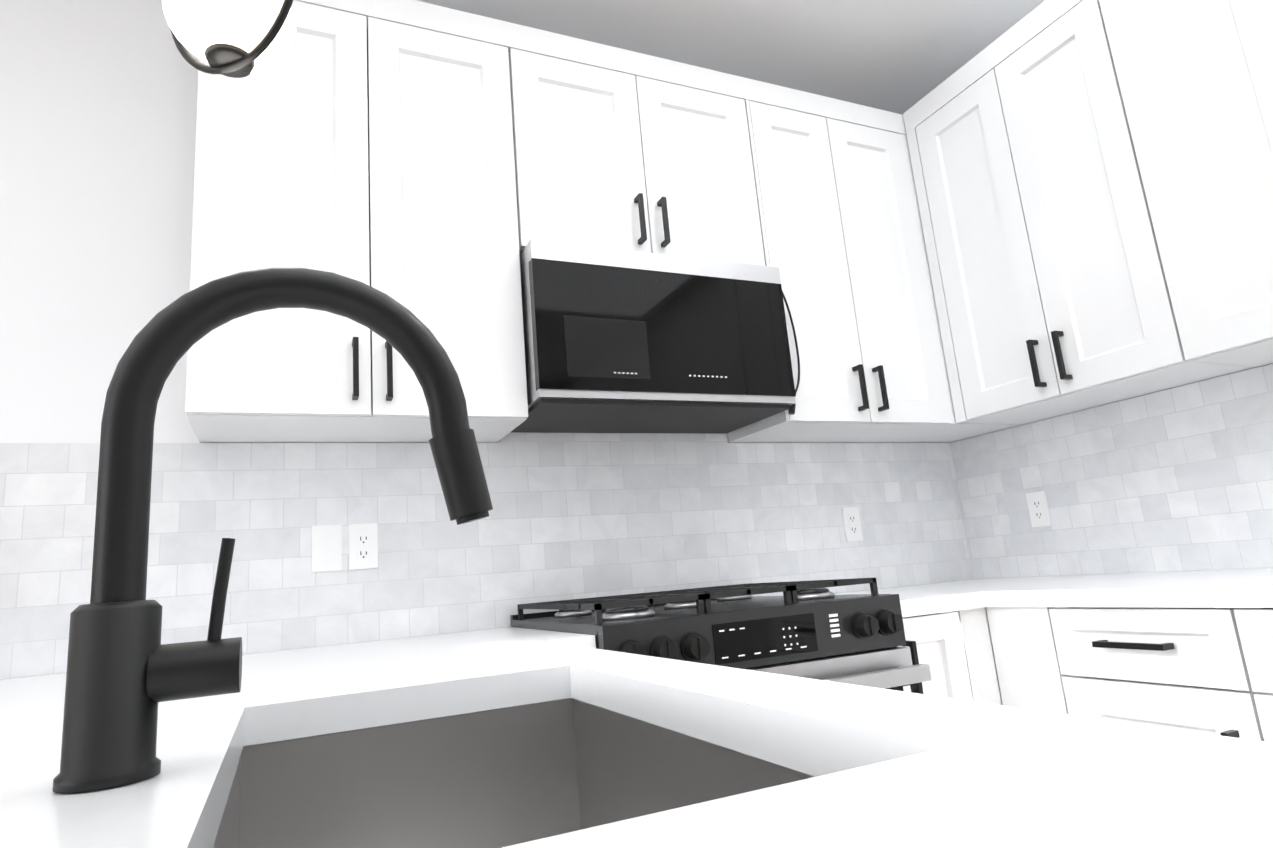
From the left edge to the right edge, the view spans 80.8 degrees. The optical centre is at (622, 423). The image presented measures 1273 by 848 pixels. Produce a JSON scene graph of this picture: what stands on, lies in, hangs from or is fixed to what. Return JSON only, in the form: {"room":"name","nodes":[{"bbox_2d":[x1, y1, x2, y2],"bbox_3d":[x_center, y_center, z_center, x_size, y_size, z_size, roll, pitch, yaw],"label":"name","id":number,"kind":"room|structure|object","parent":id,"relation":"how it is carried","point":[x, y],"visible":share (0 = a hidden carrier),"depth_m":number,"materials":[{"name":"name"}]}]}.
{"room":"kitchen","nodes":[
{"label":"kitchen","id":0,"kind":"room"},
{"bbox_2d":[0,0,1272,442],"bbox_3d":[-0.968,-0.606,-1.340,7.790,3.000,6.290,1,-13,-24],"label":"wall","id":1,"kind":"structure","parent":0,"point":[98,108],"depth_m":1.94,"materials":[{"name":"white paint"}]},
{"bbox_2d":[162,0,295,77],"bbox_3d":[-0.632,-1.012,1.228,0.196,0.985,0.182,1,-13,-24],"label":"pendant light","id":2,"kind":"object","parent":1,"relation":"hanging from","point":[236,38],"visible":1,"depth_m":1.11,"materials":[{"name":"white glass"}]},
{"bbox_2d":[185,0,540,442],"bbox_3d":[-0.668,-0.542,1.990,0.793,1.142,0.326,1,-13,-24],"label":"upper cabinet","id":3,"kind":"object","parent":1,"relation":"attached to","point":[433,168],"depth_m":1.85,"materials":[{"name":"white paint"}]},
{"bbox_2d":[0,432,971,678],"bbox_3d":[-0.089,0.301,2.225,2.970,0.595,0.009,1,-13,-24],"label":"tile backsplash","id":4,"kind":"structure","parent":1,"relation":"attached to","point":[572,515],"depth_m":2.05,"materials":[{"name":"tile"}]},
{"bbox_2d":[312,525,341,571],"bbox_3d":[-0.756,0.317,1.912,0.071,0.116,0.009,1,-13,-24],"label":"light switch","id":5,"kind":"object","parent":4,"relation":"attached to","point":[326,547],"visible":1,"depth_m":1.91,"materials":[{"name":"white plastic"}]},
{"bbox_2d":[349,523,377,569],"bbox_3d":[-0.675,0.318,1.950,0.071,0.116,0.007,1,-13,-24],"label":"electrical outlet","id":6,"kind":"object","parent":4,"relation":"attached to","point":[363,546],"visible":1,"depth_m":1.95,"materials":[{"name":"white plastic"}]},
{"bbox_2d":[842,507,862,540],"bbox_3d":[0.801,0.348,2.605,0.071,0.116,0.007,1,-13,-24],"label":"electrical outlet","id":7,"kind":"object","parent":4,"relation":"attached to","point":[852,523],"visible":1,"depth_m":2.60,"materials":[{"name":"white plastic"}]},
{"bbox_2d":[529,27,804,442],"bbox_3d":[0.022,-0.535,2.299,0.838,1.142,0.326,1,-13,-24],"label":"upper cabinet","id":8,"kind":"object","parent":1,"relation":"attached to","point":[636,151],"depth_m":2.22,"materials":[{"name":"white paint"}]},
{"bbox_2d":[511,239,799,433],"bbox_3d":[0.089,-0.218,2.204,0.839,0.442,0.390,1,-13,-24],"label":"microwave","id":9,"kind":"object","parent":8,"relation":"attached to","point":[622,341],"visible":0.98,"depth_m":2.01,"materials":[{"name":"black glass"}]},
{"bbox_2d":[757,82,956,442],"bbox_3d":[0.658,-0.528,2.583,0.674,1.142,0.326,1,-13,-24],"label":"upper cabinet","id":10,"kind":"object","parent":1,"relation":"attached to","point":[862,305],"depth_m":2.46,"materials":[{"name":"white paint"}]},
{"bbox_2d":[901,129,1022,442],"bbox_3d":[1.125,-0.523,2.791,0.350,1.142,0.326,1,-13,-24],"label":"upper cabinet","id":11,"kind":"object","parent":1,"relation":"attached to","point":[963,430],"depth_m":2.67,"materials":[{"name":"white paint"}]},
{"bbox_2d":[903,0,1218,423],"bbox_3d":[1.353,-0.639,2.318,0.326,1.142,0.742,1,-13,-24],"label":"upper cabinet","id":12,"kind":"object","parent":1,"relation":"attached to","point":[1093,179],"depth_m":2.24,"materials":[{"name":"white paint"}]},
{"bbox_2d":[952,364,1272,578],"bbox_3d":[1.895,0.012,1.480,0.008,0.546,3.049,1,-13,-24],"label":"tile backsplash","id":13,"kind":"structure","parent":1,"relation":"attached to","point":[1180,478],"depth_m":2.26,"materials":[{"name":"tile"}]},
{"bbox_2d":[1026,491,1051,526],"bbox_3d":[1.411,0.289,2.538,0.007,0.116,0.071,1,-13,-24],"label":"electrical outlet","id":14,"kind":"object","parent":13,"relation":"attached to","point":[1038,507],"visible":1,"depth_m":2.53,"materials":[{"name":"white plastic"}]},
{"bbox_2d":[1071,0,1272,375],"bbox_3d":[1.617,-0.781,1.730,0.326,1.142,0.734,1,-13,-24],"label":"upper cabinet","id":15,"kind":"object","parent":1,"relation":"attached to","point":[1184,88],"depth_m":1.84,"materials":[{"name":"white paint"}]},
{"bbox_3d":[-0.853,0.810,-1.632,7.790,0.100,6.290,1,-13,-24],"label":"floor","id":16,"kind":"structure","parent":0,"visible":0},
{"bbox_2d":[249,701,547,745],"bbox_3d":[-0.539,0.937,1.481,0.619,0.854,0.678,1,-13,-24],"label":"base cabinet","id":17,"kind":"object","parent":16,"relation":"on","point":[546,701],"depth_m":0.99,"materials":[{"name":"white paint"}]},
{"bbox_2d":[256,632,483,663],"bbox_3d":[-0.549,0.502,1.594,0.360,0.040,0.659,1,-13,-24],"label":"countertop","id":18,"kind":"structure","parent":17,"relation":"on","point":[293,654],"depth_m":1.72,"materials":[{"name":"white stone"}]},
{"bbox_2d":[504,627,551,631],"bbox_3d":[-0.230,0.508,1.747,0.107,0.040,0.639,1,-13,-24],"label":"countertop","id":19,"kind":"structure","parent":17,"relation":"on","point":[521,629],"depth_m":1.81,"materials":[{"name":"white stone"}]},
{"bbox_2d":[0,628,1272,847],"bbox_3d":[-0.355,0.270,0.541,1.110,0.040,2.789,1,-13,-24],"label":"countertop","id":20,"kind":"structure","parent":17,"relation":"on","point":[201,741],"depth_m":0.81,"materials":[{"name":"white stone"}]},
{"bbox_2d":[52,267,492,793],"bbox_3d":[-0.251,0.056,0.590,0.300,0.380,0.060,1,-13,-24],"label":"faucet","id":21,"kind":"object","parent":20,"relation":"on","point":[126,672],"visible":1,"depth_m":0.53,"materials":[{"name":"black metal"}]},
{"bbox_2d":[213,698,813,847],"bbox_3d":[-0.106,0.383,0.593,0.426,0.197,0.676,1,-13,-24],"label":"sink","id":22,"kind":"object","parent":20,"relation":"in","point":[503,777],"visible":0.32,"depth_m":0.86,"materials":[{"name":"silver metal"}]},
{"bbox_2d":[510,578,931,692],"bbox_3d":[0.222,0.889,1.796,0.760,0.954,0.746,1,-13,-24],"label":"range","id":23,"kind":"object","parent":16,"relation":"on","point":[816,629],"visible":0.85,"depth_m":1.64,"materials":[{"name":"black metal"}]},
{"bbox_2d":[899,607,1180,729],"bbox_3d":[1.158,0.964,2.282,0.677,0.854,0.598,1,-13,-24],"label":"base cabinet","id":24,"kind":"object","parent":16,"relation":"on","point":[1108,663],"depth_m":1.77,"materials":[{"name":"white paint"}]},
{"bbox_2d":[152,696,1272,847],"bbox_3d":[0.219,0.088,-0.115,0.360,0.040,1.080,1,-13,-24],"label":"countertop","id":25,"kind":"structure","parent":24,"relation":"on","point":[888,768],"depth_m":0.34,"materials":[{"name":"white stone"}]},
{"bbox_2d":[834,592,903,617],"bbox_3d":[0.518,0.516,2.081,0.002,0.040,0.639,1,-13,-24],"label":"countertop","id":26,"kind":"structure","parent":24,"relation":"on","point":[901,594],"depth_m":2.22,"materials":[{"name":"white stone"}]},
{"bbox_2d":[853,568,1272,615],"bbox_3d":[1.327,0.406,1.865,0.704,0.040,1.719,1,-13,-24],"label":"countertop","id":27,"kind":"structure","parent":24,"relation":"on","point":[1250,587],"depth_m":1.78,"materials":[{"name":"white stone"}]}
]}

